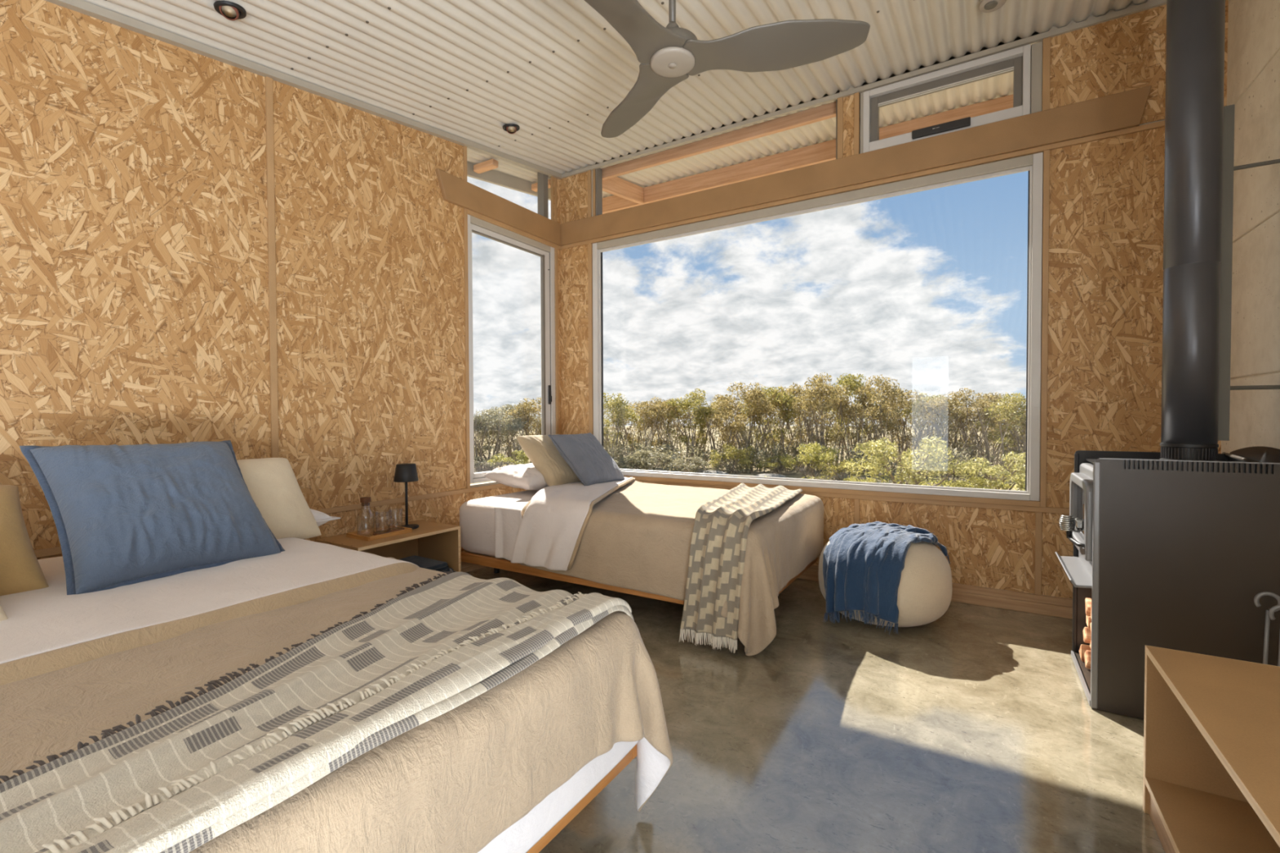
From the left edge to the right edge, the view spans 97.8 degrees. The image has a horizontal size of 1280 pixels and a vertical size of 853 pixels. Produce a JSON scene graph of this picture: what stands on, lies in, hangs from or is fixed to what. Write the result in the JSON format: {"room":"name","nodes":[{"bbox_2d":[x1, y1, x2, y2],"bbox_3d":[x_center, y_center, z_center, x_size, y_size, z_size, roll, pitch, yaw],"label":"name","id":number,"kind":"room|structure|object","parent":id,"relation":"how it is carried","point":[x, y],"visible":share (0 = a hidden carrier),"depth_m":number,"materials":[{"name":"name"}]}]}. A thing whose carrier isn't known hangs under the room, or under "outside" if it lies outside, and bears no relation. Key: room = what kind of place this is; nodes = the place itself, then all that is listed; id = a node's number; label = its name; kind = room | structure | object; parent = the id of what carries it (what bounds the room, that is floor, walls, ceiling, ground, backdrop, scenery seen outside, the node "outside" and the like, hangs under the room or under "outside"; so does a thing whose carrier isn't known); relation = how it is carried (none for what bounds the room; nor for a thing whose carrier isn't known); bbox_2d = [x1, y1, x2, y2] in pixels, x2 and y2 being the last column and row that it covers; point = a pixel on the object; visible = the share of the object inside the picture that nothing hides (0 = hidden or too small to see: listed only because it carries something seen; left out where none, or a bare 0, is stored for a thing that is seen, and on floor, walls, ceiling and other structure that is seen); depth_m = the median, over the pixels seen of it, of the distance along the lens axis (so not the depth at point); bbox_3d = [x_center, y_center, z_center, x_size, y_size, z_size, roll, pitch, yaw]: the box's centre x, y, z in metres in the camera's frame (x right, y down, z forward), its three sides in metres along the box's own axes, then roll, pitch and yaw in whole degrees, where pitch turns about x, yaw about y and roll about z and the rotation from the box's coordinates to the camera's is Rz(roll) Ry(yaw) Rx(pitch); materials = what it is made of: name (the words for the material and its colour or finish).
{"room":"bedroom","nodes":[
{"label":"bedroom","id":0,"kind":"room"},
{"bbox_2d":[0,0,561,559],"bbox_3d":[-2.386,-0.498,2.114,0.106,3.132,6.400,0,1,31],"label":"wall","id":1,"kind":"structure","parent":0,"point":[194,246],"depth_m":2.67,"materials":[{"name":"brown wood"}]},
{"bbox_2d":[44,0,561,178],"bbox_3d":[-2.347,-1.648,2.053,0.040,0.888,6.379,0,1,31],"label":"trim","id":2,"kind":"structure","parent":1,"relation":"attached to","point":[82,6],"depth_m":2.80,"materials":[{"name":"grey metal"}]},
{"bbox_2d":[315,520,461,572],"bbox_3d":[-1.428,0.757,3.221,0.392,0.297,0.653,0,1,31],"label":"nightstand","id":3,"kind":"object","parent":1,"relation":"attached to","point":[432,540],"visible":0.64,"depth_m":3.40,"materials":[{"name":"brown wood"}]},
{"bbox_2d":[346,524,412,541],"bbox_3d":[-1.472,0.600,3.161,0.205,0.022,0.270,0,1,31],"label":"tray","id":4,"kind":"object","parent":3,"relation":"on","point":[361,535],"visible":0.91,"depth_m":3.13,"materials":[{"name":"brown wood"}]},
{"bbox_2d":[356,497,374,536],"bbox_3d":[-1.518,0.500,3.090,0.088,0.214,0.088,0,1,31],"label":"carafe","id":5,"kind":"object","parent":4,"relation":"on","point":[365,501],"visible":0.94,"depth_m":3.07,"materials":[{"name":"clear glass"}]},
{"bbox_2d":[393,463,418,529],"bbox_3d":[-1.384,0.415,3.308,0.136,0.386,0.136,-1,1,-18],"label":"table lamp","id":6,"kind":"object","parent":3,"relation":"on","point":[404,473],"visible":0.8,"depth_m":3.27,"materials":[{"name":"metal"}]},
{"bbox_2d":[397,555,453,572],"bbox_3d":[-1.367,0.849,3.305,0.343,0.076,0.389,0,1,31],"label":"blanket","id":7,"kind":"object","parent":3,"relation":"on","point":[423,562],"visible":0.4,"depth_m":3.33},
{"bbox_2d":[461,561,484,573],"bbox_3d":[-2.294,1.022,2.195,0.018,0.090,6.180,0,1,31],"label":"baseboard","id":8,"kind":"structure","parent":1,"relation":"attached to","point":[466,567],"depth_m":3.95,"materials":[{"name":"brown wood"}]},
{"bbox_2d":[435,168,560,245],"bbox_3d":[-1.018,-1.625,4.229,0.030,0.181,1.257,0,1,31],"label":"trim","id":9,"kind":"structure","parent":1,"relation":"attached to","point":[455,190],"depth_m":4.12,"materials":[{"name":"brown wood"}]},
{"bbox_2d":[466,147,550,182],"bbox_3d":[-1.431,-2.015,4.012,0.270,0.332,2.290,0,1,31],"label":"soffit","id":10,"kind":"structure","parent":1,"relation":"attached to","point":[474,157],"depth_m":4.54,"materials":[{"name":"beige metal"}]},
{"bbox_2d":[473,158,497,173],"bbox_3d":[-1.201,-2.026,4.346,0.215,0.050,0.060,0,1,31],"label":"beam","id":11,"kind":"structure","parent":10,"relation":"attached to","point":[491,164],"depth_m":4.32,"materials":[{"name":"brown wood"}]},
{"bbox_2d":[466,161,551,200],"bbox_3d":[-1.296,-2.033,4.463,0.030,0.528,3.200,0,1,31],"label":"fascia","id":12,"kind":"object","parent":10,"relation":"attached to","point":[492,176],"visible":0.14,"depth_m":4.69,"materials":[{"name":"grey metal"}]},
{"bbox_2d":[467,214,555,483],"bbox_3d":[-0.992,-0.554,4.367,0.099,1.905,0.944,0,1,31],"label":"window","id":13,"kind":"structure","parent":1,"relation":"in","point":[476,225],"depth_m":4.64,"materials":[{"name":"metal"}]},
{"bbox_2d":[537,172,548,217],"bbox_3d":[-1.027,-1.887,4.312,0.068,0.455,0.880,0,1,31],"label":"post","id":14,"kind":"structure","parent":1,"relation":"in","point":[542,179],"depth_m":4.64,"materials":[{"name":"grey metal"}]},
{"bbox_2d":[83,0,1147,173],"bbox_3d":[-0.606,-1.669,1.000,4.110,0.882,6.404,0,1,31],"label":"ceiling","id":15,"kind":"structure","parent":0,"point":[556,70],"depth_m":2.90,"materials":[{"name":"beige metal"}]},
{"bbox_2d":[213,0,246,20],"bbox_3d":[-1.718,-1.750,2.341,0.112,0.077,0.111,0,1,31],"label":"recessed light","id":16,"kind":"object","parent":15,"relation":"in","point":[231,11],"visible":0.99,"depth_m":2.33,"materials":[{"name":"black metal"}]},
{"bbox_2d":[502,123,519,133],"bbox_3d":[-0.860,-1.999,3.729,0.112,0.077,0.111,0,1,31],"label":"recessed light","id":17,"kind":"object","parent":15,"relation":"in","point":[511,128],"visible":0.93,"depth_m":3.71,"materials":[{"name":"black metal"}]},
{"bbox_2d":[584,0,870,137],"bbox_3d":[0.075,-1.564,1.892,1.191,0.525,1.095,0,1,31],"label":"ceiling fan","id":18,"kind":"object","parent":15,"relation":"hanging from","point":[667,56],"visible":1,"depth_m":1.96,"materials":[{"name":"plastic"}]},
{"bbox_2d":[978,0,1006,13],"bbox_3d":[1.671,-2.019,2.645,0.112,0.060,0.112,0,1,31],"label":"smoke detector","id":19,"kind":"object","parent":15,"relation":"attached to","point":[985,6],"visible":1,"depth_m":2.64,"materials":[{"name":"white plastic"}]},
{"bbox_2d":[470,425,1024,490],"bbox_3d":[17.638,0.731,34.749,80.000,0.136,69.880,0,1,31],"label":"ground","id":20,"kind":"structure","parent":0,"point":[792,473],"depth_m":15.45,"materials":[{"name":"plant"}]},
{"bbox_2d":[473,416,497,456],"bbox_3d":[-4.933,0.432,16.099,1.866,1.534,1.877,-1,1,-33],"label":"tree","id":21,"kind":"object","parent":20,"relation":"on","point":[474,424],"visible":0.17,"depth_m":15.77,"materials":[{"name":"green plant"}]},
{"bbox_2d":[474,456,506,472],"bbox_3d":[-4.091,0.995,14.559,1.372,0.462,1.486,0,1,31],"label":"shrub","id":22,"kind":"object","parent":20,"relation":"on","point":[477,464],"visible":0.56,"depth_m":14.34,"materials":[{"name":"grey plant"}]},
{"bbox_2d":[473,406,528,470],"bbox_3d":[-4.180,0.325,15.584,2.075,1.768,1.897,1,1,41],"label":"tree","id":23,"kind":"object","parent":20,"relation":"on","point":[517,424],"visible":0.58,"depth_m":15.51,"materials":[{"name":"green plant"}]},
{"bbox_2d":[487,448,530,466],"bbox_3d":[-3.297,0.887,14.138,1.191,0.695,1.502,-1,1,-25],"label":"shrub","id":24,"kind":"object","parent":20,"relation":"on","point":[519,458],"visible":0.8,"depth_m":13.89,"materials":[{"name":"green plant"}]},
{"bbox_2d":[485,404,541,464],"bbox_3d":[-3.805,0.249,16.954,1.894,1.867,2.078,-1,1,-23],"label":"tree","id":25,"kind":"object","parent":20,"relation":"on","point":[509,406],"visible":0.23,"depth_m":16.71,"materials":[{"name":"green plant"}]},
{"bbox_2d":[497,396,541,463],"bbox_3d":[-3.049,0.165,16.172,2.174,2.057,1.703,0,1,-8],"label":"tree","id":26,"kind":"object","parent":20,"relation":"on","point":[526,406],"visible":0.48,"depth_m":15.99,"materials":[{"name":"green plant"}]},
{"bbox_2d":[603,392,643,454],"bbox_3d":[-0.887,0.104,15.972,1.950,2.173,1.528,-1,1,-16],"label":"tree","id":27,"kind":"object","parent":20,"relation":"on","point":[612,406],"visible":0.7,"depth_m":15.75,"materials":[{"name":"green plant"}]},
{"bbox_2d":[611,400,667,458],"bbox_3d":[0.056,0.193,16.814,1.731,1.952,1.746,-1,1,-37],"label":"tree","id":28,"kind":"object","parent":20,"relation":"on","point":[648,414],"visible":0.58,"depth_m":16.76,"materials":[{"name":"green plant"}]},
{"bbox_2d":[614,449,671,470],"bbox_3d":[-0.005,0.897,14.182,1.486,0.649,1.372,1,1,37],"label":"shrub","id":29,"kind":"object","parent":20,"relation":"on","point":[629,460],"visible":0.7,"depth_m":13.93,"materials":[{"name":"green plant"}]},
{"bbox_2d":[641,397,695,465],"bbox_3d":[0.755,0.119,16.810,1.620,2.098,1.630,-1,1,-38],"label":"tree","id":30,"kind":"object","parent":20,"relation":"on","point":[658,403],"visible":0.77,"depth_m":16.64,"materials":[{"name":"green plant"}]},
{"bbox_2d":[665,453,707,472],"bbox_3d":[1.178,0.952,13.786,1.058,0.540,1.335,0,1,10],"label":"shrub","id":31,"kind":"object","parent":20,"relation":"on","point":[693,465],"visible":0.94,"depth_m":13.45,"materials":[{"name":"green plant"}]},
{"bbox_2d":[663,388,720,465],"bbox_3d":[1.532,0.035,16.154,1.642,2.290,1.793,0,1,-9],"label":"tree","id":32,"kind":"object","parent":20,"relation":"on","point":[700,410],"visible":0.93,"depth_m":16.08,"materials":[{"name":"green plant"}]},
{"bbox_2d":[693,394,751,466],"bbox_3d":[2.375,0.117,16.284,1.881,2.114,1.715,-1,1,-38],"label":"tree","id":33,"kind":"object","parent":20,"relation":"on","point":[728,401],"visible":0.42,"depth_m":16.04,"materials":[{"name":"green plant"}]},
{"bbox_2d":[708,442,759,474],"bbox_3d":[2.312,0.818,13.883,1.173,0.814,1.283,0,1,21],"label":"shrub","id":34,"kind":"object","parent":20,"relation":"on","point":[731,455],"visible":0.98,"depth_m":13.74,"materials":[{"name":"green plant"}]},
{"bbox_2d":[711,381,782,471],"bbox_3d":[2.826,-0.003,15.024,1.921,2.397,1.502,0,1,-7],"label":"tree","id":35,"kind":"object","parent":20,"relation":"on","point":[755,393],"visible":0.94,"depth_m":14.81,"materials":[{"name":"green plant"}]},
{"bbox_2d":[473,395,1026,484],"bbox_3d":[2.456,0.227,18.667,22.833,2.613,11.687,0,1,17],"label":"undergrowth","id":36,"kind":"object","parent":20,"relation":"on","point":[643,455],"visible":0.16,"depth_m":14.83,"materials":[{"name":"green plant"}]},
{"bbox_2d":[473,405,1026,480],"bbox_3d":[2.851,0.295,15.139,16.326,1.702,5.669,0,1,11],"label":"twigs","id":37,"kind":"object","parent":20,"relation":"on","point":[986,442],"visible":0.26,"depth_m":14.38,"materials":[{"name":"plant"}]},
{"bbox_2d":[737,386,809,468],"bbox_3d":[3.763,0.020,15.573,1.932,2.324,1.915,0,1,23],"label":"tree","id":38,"kind":"object","parent":20,"relation":"on","point":[770,390],"visible":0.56,"depth_m":15.35,"materials":[{"name":"green plant"}]},
{"bbox_2d":[755,454,801,475],"bbox_3d":[3.397,0.943,13.564,1.168,0.551,0.926,-1,1,-34],"label":"shrub","id":39,"kind":"object","parent":20,"relation":"on","point":[773,463],"visible":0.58,"depth_m":13.53,"materials":[{"name":"green plant"}]},
{"bbox_2d":[767,382,830,466],"bbox_3d":[4.526,-0.044,15.883,1.686,2.436,1.676,0,1,-14],"label":"tree","id":40,"kind":"object","parent":20,"relation":"on","point":[798,389],"visible":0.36,"depth_m":15.79,"materials":[{"name":"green plant"}]},
{"bbox_2d":[778,440,839,478],"bbox_3d":[3.863,0.784,12.880,1.405,0.905,1.295,0,1,29],"label":"shrub","id":41,"kind":"object","parent":20,"relation":"on","point":[804,449],"visible":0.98,"depth_m":12.78,"materials":[{"name":"green plant"}]},
{"bbox_2d":[789,372,861,471],"bbox_3d":[4.723,-0.095,14.261,1.845,2.603,1.690,-1,1,-20],"label":"tree","id":42,"kind":"object","parent":20,"relation":"on","point":[818,393],"visible":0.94,"depth_m":14.16,"materials":[{"name":"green plant"}]},
{"bbox_2d":[817,456,862,480],"bbox_3d":[4.307,0.946,12.119,0.880,0.601,0.962,0,1,2],"label":"shrub","id":43,"kind":"object","parent":20,"relation":"on","point":[835,466],"visible":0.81,"depth_m":12.07,"materials":[{"name":"green plant"}]},
{"bbox_2d":[819,373,882,462],"bbox_3d":[5.827,-0.145,15.368,1.874,2.655,1.709,0,1,1],"label":"tree","id":44,"kind":"object","parent":20,"relation":"on","point":[850,382],"visible":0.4,"depth_m":15.31,"materials":[{"name":"green plant"}]},
{"bbox_2d":[842,374,907,471],"bbox_3d":[5.975,-0.051,14.210,1.497,2.502,1.915,0,1,25],"label":"tree","id":45,"kind":"object","parent":20,"relation":"on","point":[886,391],"visible":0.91,"depth_m":14.06,"materials":[{"name":"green plant"}]},
{"bbox_2d":[764,475,1024,490],"bbox_3d":[3.050,1.179,10.392,8.713,0.299,4.384,0,1,16],"label":"ground cover","id":46,"kind":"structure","parent":20,"relation":"on","point":[824,477],"depth_m":11.12,"materials":[{"name":"green plant"}]},
{"bbox_2d":[842,435,971,486],"bbox_3d":[4.605,0.713,9.698,1.789,1.182,1.957,0,1,-1],"label":"shrub","id":47,"kind":"object","parent":20,"relation":"on","point":[915,467],"visible":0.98,"depth_m":9.33,"materials":[{"name":"green plant"}]},
{"bbox_2d":[870,388,943,466],"bbox_3d":[7.134,0.075,15.072,1.770,2.207,1.785,0,1,12],"label":"tree","id":48,"kind":"object","parent":20,"relation":"on","point":[917,438],"visible":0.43,"depth_m":14.75,"materials":[{"name":"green plant"}]},
{"bbox_2d":[899,391,966,457],"bbox_3d":[7.752,0.116,14.933,1.615,2.126,1.625,0,1,23],"label":"tree","id":49,"kind":"object","parent":20,"relation":"on","point":[915,412],"visible":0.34,"depth_m":14.74,"materials":[{"name":"green plant"}]},
{"bbox_2d":[920,460,970,484],"bbox_3d":[6.498,0.965,11.814,1.168,0.550,0.926,-1,1,-21],"label":"shrub","id":50,"kind":"object","parent":20,"relation":"on","point":[947,473],"visible":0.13,"depth_m":11.84,"materials":[{"name":"green plant"}]},
{"bbox_2d":[919,387,1000,460],"bbox_3d":[7.912,0.119,13.829,1.639,2.163,1.789,-1,1,-25],"label":"tree","id":51,"kind":"object","parent":20,"relation":"on","point":[944,405],"visible":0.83,"depth_m":13.81,"materials":[{"name":"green plant"}]},
{"bbox_2d":[949,475,1011,489],"bbox_3d":[5.423,1.043,9.105,0.915,0.506,0.991,-1,1,-20],"label":"shrub","id":52,"kind":"object","parent":20,"relation":"on","point":[982,485],"visible":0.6,"depth_m":8.96,"materials":[{"name":"green plant"}]},
{"bbox_2d":[951,391,1021,471],"bbox_3d":[8.934,0.156,14.373,1.810,2.060,1.650,0,1,6],"label":"tree","id":53,"kind":"object","parent":20,"relation":"on","point":[992,397],"visible":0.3,"depth_m":14.18,"materials":[{"name":"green plant"}]},
{"bbox_2d":[954,446,1025,491],"bbox_3d":[5.950,0.811,9.267,1.389,0.973,1.752,0,1,19],"label":"shrub","id":54,"kind":"object","parent":20,"relation":"on","point":[1005,471],"visible":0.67,"depth_m":9.09,"materials":[{"name":"green plant"}]},
{"bbox_2d":[971,392,1027,479],"bbox_3d":[8.550,0.222,12.538,1.563,1.996,1.995,0,1,-6],"label":"tree","id":55,"kind":"object","parent":20,"relation":"on","point":[1008,398],"visible":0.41,"depth_m":12.43,"materials":[{"name":"green plant"}]},
{"bbox_2d":[990,408,1026,452],"bbox_3d":[8.831,0.321,12.394,1.746,1.799,1.731,0,1,18],"label":"tree","id":56,"kind":"object","parent":20,"relation":"on","point":[1006,420],"visible":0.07,"depth_m":12.61,"materials":[{"name":"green plant"}]},
{"bbox_2d":[466,566,1164,852],"bbox_3d":[-0.395,1.144,0.940,4.610,0.120,6.620,0,1,31],"label":"floor","id":57,"kind":"structure","parent":0,"point":[972,728],"depth_m":1.84,"materials":[{"name":"concrete"}]},
{"bbox_2d":[526,744,636,852],"bbox_3d":[-1.276,0.802,1.402,2.040,0.552,1.540,0,1,31],"label":"bed","id":58,"kind":"object","parent":57,"relation":"on","point":[558,827],"visible":0.06,"depth_m":1.31,"materials":[{"name":"brown wood"}]},
{"bbox_2d":[0,537,419,685],"bbox_3d":[-1.610,0.605,1.586,1.143,0.289,1.640,0,1,31],"label":"sheet","id":59,"kind":"object","parent":58,"relation":"on","point":[48,629],"visible":0.62,"depth_m":1.50,"materials":[{"name":"white fabric"}]},
{"bbox_2d":[0,484,48,595],"bbox_3d":[-2.015,0.342,1.452,0.359,0.327,0.607,0,1,31],"label":"cushion","id":60,"kind":"object","parent":59,"relation":"on","point":[20,571],"visible":0.88,"depth_m":1.61,"materials":[{"name":"beige fabric"}]},
{"bbox_2d":[19,440,284,595],"bbox_3d":[-1.608,0.270,1.888,0.446,0.428,0.585,0,1,31],"label":"cushion","id":61,"kind":"object","parent":59,"relation":"on","point":[122,515],"visible":0.98,"depth_m":1.76,"materials":[{"name":"blue fabric"}]},
{"bbox_2d":[236,457,321,539],"bbox_3d":[-1.622,0.311,2.226,0.323,0.344,0.547,0,1,31],"label":"cushion","id":62,"kind":"object","parent":59,"relation":"on","point":[272,483],"visible":0.34,"depth_m":2.30,"materials":[{"name":"beige fabric"}]},
{"bbox_2d":[310,508,340,526],"bbox_3d":[-1.736,0.421,2.368,0.450,0.146,0.690,0,1,31],"label":"pillow","id":63,"kind":"object","parent":59,"relation":"on","point":[321,518],"visible":0.02,"depth_m":2.50,"materials":[{"name":"white fabric"}]},
{"bbox_2d":[0,557,673,852],"bbox_3d":[-0.772,0.772,1.133,1.143,0.583,1.678,0,1,31],"label":"duvet cover","id":64,"kind":"object","parent":58,"relation":"on","point":[455,780],"visible":0.53,"depth_m":1.07,"materials":[{"name":"beige fabric"}]},
{"bbox_2d":[0,569,634,852],"bbox_3d":[-0.688,0.508,1.028,0.712,0.111,1.599,0,1,31],"label":"throw","id":65,"kind":"object","parent":64,"relation":"on","point":[176,780],"visible":1,"depth_m":0.90,"materials":[{"name":"fabric"}]},
{"bbox_2d":[477,741,638,852],"bbox_3d":[-0.395,0.746,0.861,0.017,0.239,1.498,0,1,31],"label":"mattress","id":66,"kind":"object","parent":58,"relation":"hanging from","point":[522,835],"visible":0.26,"depth_m":1.20,"materials":[{"name":"white fabric"}]},
{"bbox_2d":[459,489,817,604],"bbox_3d":[-0.047,0.756,3.595,2.045,0.552,1.195,0,1,31],"label":"bed","id":67,"kind":"object","parent":57,"relation":"on","point":[477,525],"visible":0.22,"depth_m":3.47,"materials":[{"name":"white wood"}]},
{"bbox_2d":[484,462,548,490],"bbox_3d":[-0.742,0.366,4.162,0.450,0.174,0.689,1,1,34],"label":"pillow","id":68,"kind":"object","parent":67,"relation":"on","point":[526,477],"visible":0.55,"depth_m":3.90,"materials":[{"name":"white fabric"}]},
{"bbox_2d":[520,480,823,656],"bbox_3d":[0.254,0.731,3.382,1.540,0.601,1.351,0,1,31],"label":"duvet cover","id":69,"kind":"object","parent":67,"relation":"on","point":[637,537],"visible":0.7,"depth_m":2.88,"materials":[{"name":"beige fabric"}]},
{"bbox_2d":[493,476,635,571],"bbox_3d":[-0.333,0.589,3.768,0.705,0.390,1.395,0,1,22],"label":"sheet","id":70,"kind":"object","parent":69,"relation":"on","point":[548,535],"visible":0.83,"depth_m":3.18,"materials":[{"name":"white fabric"}]},
{"bbox_2d":[516,434,580,486],"bbox_3d":[-0.620,0.247,4.113,0.370,0.369,0.460,0,1,31],"label":"cushion","id":71,"kind":"object","parent":70,"relation":"on","point":[540,450],"visible":0.59,"depth_m":3.97,"materials":[{"name":"beige fabric"}]},
{"bbox_2d":[547,432,625,485],"bbox_3d":[-0.378,0.235,4.094,0.359,0.363,0.471,1,1,35],"label":"cushion","id":72,"kind":"object","parent":70,"relation":"on","point":[585,455],"visible":0.97,"depth_m":3.98,"materials":[{"name":"fabric"}]},
{"bbox_2d":[679,483,802,653],"bbox_3d":[0.597,0.704,3.182,0.434,0.616,1.374,0,1,26],"label":"throw","id":73,"kind":"object","parent":69,"relation":"on","point":[717,548],"visible":1,"depth_m":2.60,"materials":[{"name":"fabric"}]},
{"bbox_2d":[817,541,952,626],"bbox_3d":[1.329,0.809,3.061,0.670,0.454,0.670,0,1,31],"label":"pouffe","id":74,"kind":"object","parent":57,"relation":"on","point":[925,588],"visible":0.28,"depth_m":2.76,"materials":[{"name":"fabric"}]},
{"bbox_2d":[822,521,950,634],"bbox_3d":[1.302,0.787,3.017,0.756,0.487,0.449,-1,1,-37],"label":"throw","id":75,"kind":"object","parent":74,"relation":"on","point":[864,564],"visible":1,"depth_m":2.82,"materials":[{"name":"blue fabric"}]},
{"bbox_2d":[1054,446,1279,719],"bbox_3d":[2.019,0.558,2.202,0.610,0.978,0.583,0,1,31],"label":"wood stove","id":76,"kind":"object","parent":57,"relation":"on","point":[1172,554],"visible":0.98,"depth_m":1.97,"materials":[{"name":"black metal"}]},
{"bbox_2d":[1079,644,1091,662],"bbox_3d":[2.054,0.981,2.365,0.300,0.070,0.077,0,1,31],"label":"firewood","id":77,"kind":"object","parent":76,"relation":"on","point":[1083,648],"visible":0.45,"depth_m":2.42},
{"bbox_2d":[1082,626,1091,643],"bbox_3d":[2.033,0.895,2.317,0.300,0.072,0.084,0,1,31],"label":"firewood","id":78,"kind":"object","parent":77,"relation":"on","point":[1086,632],"visible":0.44,"depth_m":2.37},
{"bbox_2d":[1084,649,1091,669],"bbox_3d":[1.999,0.977,2.266,0.300,0.080,0.088,0,1,31],"label":"firewood","id":79,"kind":"object","parent":76,"relation":"on","point":[1087,654],"visible":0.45,"depth_m":2.32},
{"bbox_2d":[1159,0,1225,461],"bbox_3d":[2.094,-0.925,2.116,0.165,2.143,0.165,0,1,31],"label":"flue","id":80,"kind":"object","parent":76,"relation":"on","point":[1195,28],"visible":0.9,"depth_m":2.06,"materials":[{"name":"metal"}]},
{"bbox_2d":[1142,645,1279,852],"bbox_3d":[1.237,0.852,0.727,0.584,0.460,1.573,0,1,31],"label":"base cabinet","id":81,"kind":"object","parent":57,"relation":"on","point":[1211,780],"visible":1,"depth_m":1.36,"materials":[{"name":"brown wood"}]},
{"bbox_2d":[1146,777,1279,852],"bbox_3d":[1.238,0.989,0.729,0.583,0.018,1.536,0,1,31],"label":"shelf","id":82,"kind":"object","parent":81,"relation":"attached to","point":[1195,818],"depth_m":1.37,"materials":[{"name":"brown wood"}]},
{"bbox_2d":[1253,591,1279,664],"bbox_3d":[2.023,0.793,1.803,0.068,0.522,0.020,0,1,31],"label":"tool","id":83,"kind":"object","parent":57,"relation":"on","point":[1257,597],"visible":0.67,"depth_m":1.80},
{"bbox_2d":[1268,604,1279,666],"bbox_3d":[2.019,0.808,1.759,0.067,0.494,0.020,0,1,31],"label":"tool","id":84,"kind":"object","parent":57,"relation":"on","point":[1272,610],"visible":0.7,"depth_m":1.76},
{"bbox_2d":[595,31,1039,164],"bbox_3d":[-0.338,-1.839,1.358,5.390,1.098,7.900,0,1,31],"label":"roof","id":85,"kind":"structure","parent":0,"point":[1035,33],"depth_m":3.76,"materials":[{"name":"grey metal"}]},
{"bbox_2d":[560,0,1228,599],"bbox_3d":[1.253,-0.585,3.675,4.680,3.220,0.112,0,1,31],"label":"wall","id":86,"kind":"structure","parent":0,"point":[1101,340],"depth_m":2.99,"materials":[{"name":"brown wood"}]},
{"bbox_2d":[595,99,837,215],"bbox_3d":[0.458,-1.902,4.136,1.955,0.482,0.070,0,1,31],"label":"window","id":87,"kind":"structure","parent":86,"relation":"in","point":[598,172],"depth_m":4.60,"materials":[{"name":"grey metal"}]},
{"bbox_2d":[601,101,835,180],"bbox_3d":[1.482,-2.107,3.598,4.230,0.085,0.040,0,1,31],"label":"beam","id":88,"kind":"structure","parent":86,"relation":"attached to","point":[827,111],"depth_m":4.09,"materials":[{"name":"brown wood"}]},
{"bbox_2d":[550,40,1041,197],"bbox_3d":[1.399,-2.242,4.150,4.950,0.147,0.910,0,1,31],"label":"soffit","id":89,"kind":"structure","parent":86,"relation":"attached to","point":[999,86],"depth_m":4.30,"materials":[{"name":"beige metal"}]},
{"bbox_2d":[602,176,644,204],"bbox_3d":[-0.162,-2.147,5.035,0.045,0.242,0.695,0,1,31],"label":"rafter","id":90,"kind":"object","parent":89,"relation":"attached to","point":[616,186],"visible":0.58,"depth_m":5.03,"materials":[{"name":"brown wood"}]},
{"bbox_2d":[602,93,1042,213],"bbox_3d":[1.560,-2.193,4.413,4.950,0.148,0.045,0,1,31],"label":"beam","id":91,"kind":"structure","parent":89,"relation":"attached to","point":[823,152],"depth_m":4.65,"materials":[{"name":"brown wood"}]},
{"bbox_2d":[592,151,1043,501],"bbox_3d":[0.919,-0.552,3.874,3.033,1.905,0.093,0,1,31],"label":"window","id":92,"kind":"structure","parent":86,"relation":"in","point":[1033,163],"depth_m":3.41,"materials":[{"name":"metal"}]},
{"bbox_2d":[560,85,1151,245],"bbox_3d":[0.943,-1.623,3.783,3.784,0.181,0.030,0,1,31],"label":"wooden beam","id":93,"kind":"structure","parent":86,"relation":"attached to","point":[1125,109],"depth_m":3.41,"materials":[{"name":"brown wood"}]},
{"bbox_2d":[559,0,1166,179],"bbox_3d":[1.050,-2.121,3.716,4.090,0.028,0.022,0,1,31],"label":"trim","id":94,"kind":"structure","parent":86,"relation":"attached to","point":[1154,3],"depth_m":3.39,"materials":[{"name":"grey metal"}]},
{"bbox_2d":[797,564,1072,619],"bbox_3d":[1.061,0.972,3.775,4.090,0.104,0.020,0,1,31],"label":"baseboard","id":95,"kind":"structure","parent":86,"relation":"attached to","point":[1055,606],"depth_m":3.15,"materials":[{"name":"brown wood"}]},
{"bbox_2d":[860,40,1042,153],"bbox_3d":[1.798,-1.885,3.295,0.936,0.430,0.105,0,1,31],"label":"window","id":96,"kind":"structure","parent":86,"relation":"in","point":[1025,61],"depth_m":3.23,"materials":[{"name":"grey metal"}]},
{"bbox_2d":[1221,0,1279,453],"bbox_3d":[1.202,-0.550,-0.142,0.220,3.297,6.504,0,1,31],"label":"wall","id":97,"kind":"structure","parent":0,"point":[1253,62],"depth_m":2.38,"materials":[{"name":"concrete"}]},
{"bbox_2d":[1217,103,1279,440],"bbox_3d":[2.339,-0.578,2.137,0.218,1.260,0.180,0,1,31],"label":"window frame","id":98,"kind":"structure","parent":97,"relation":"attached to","point":[1225,307],"depth_m":2.11,"materials":[{"name":"metal"}]},
{"bbox_3d":[1.925,0.891,2.120,0.300,0.080,0.100,0,1,31],"label":"firewood","id":99,"kind":"object","parent":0,"visible":0},
{"bbox_3d":[1.949,0.818,2.173,0.300,0.072,0.090,0,1,31],"label":"firewood","id":100,"kind":"object","parent":99,"relation":"on","visible":0},
{"bbox_2d":[1084,597,1091,616],"bbox_3d":[1.967,0.751,2.222,0.300,0.068,0.089,0,1,31],"label":"firewood","id":101,"kind":"object","parent":100,"relation":"on","point":[1087,601],"visible":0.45,"depth_m":2.29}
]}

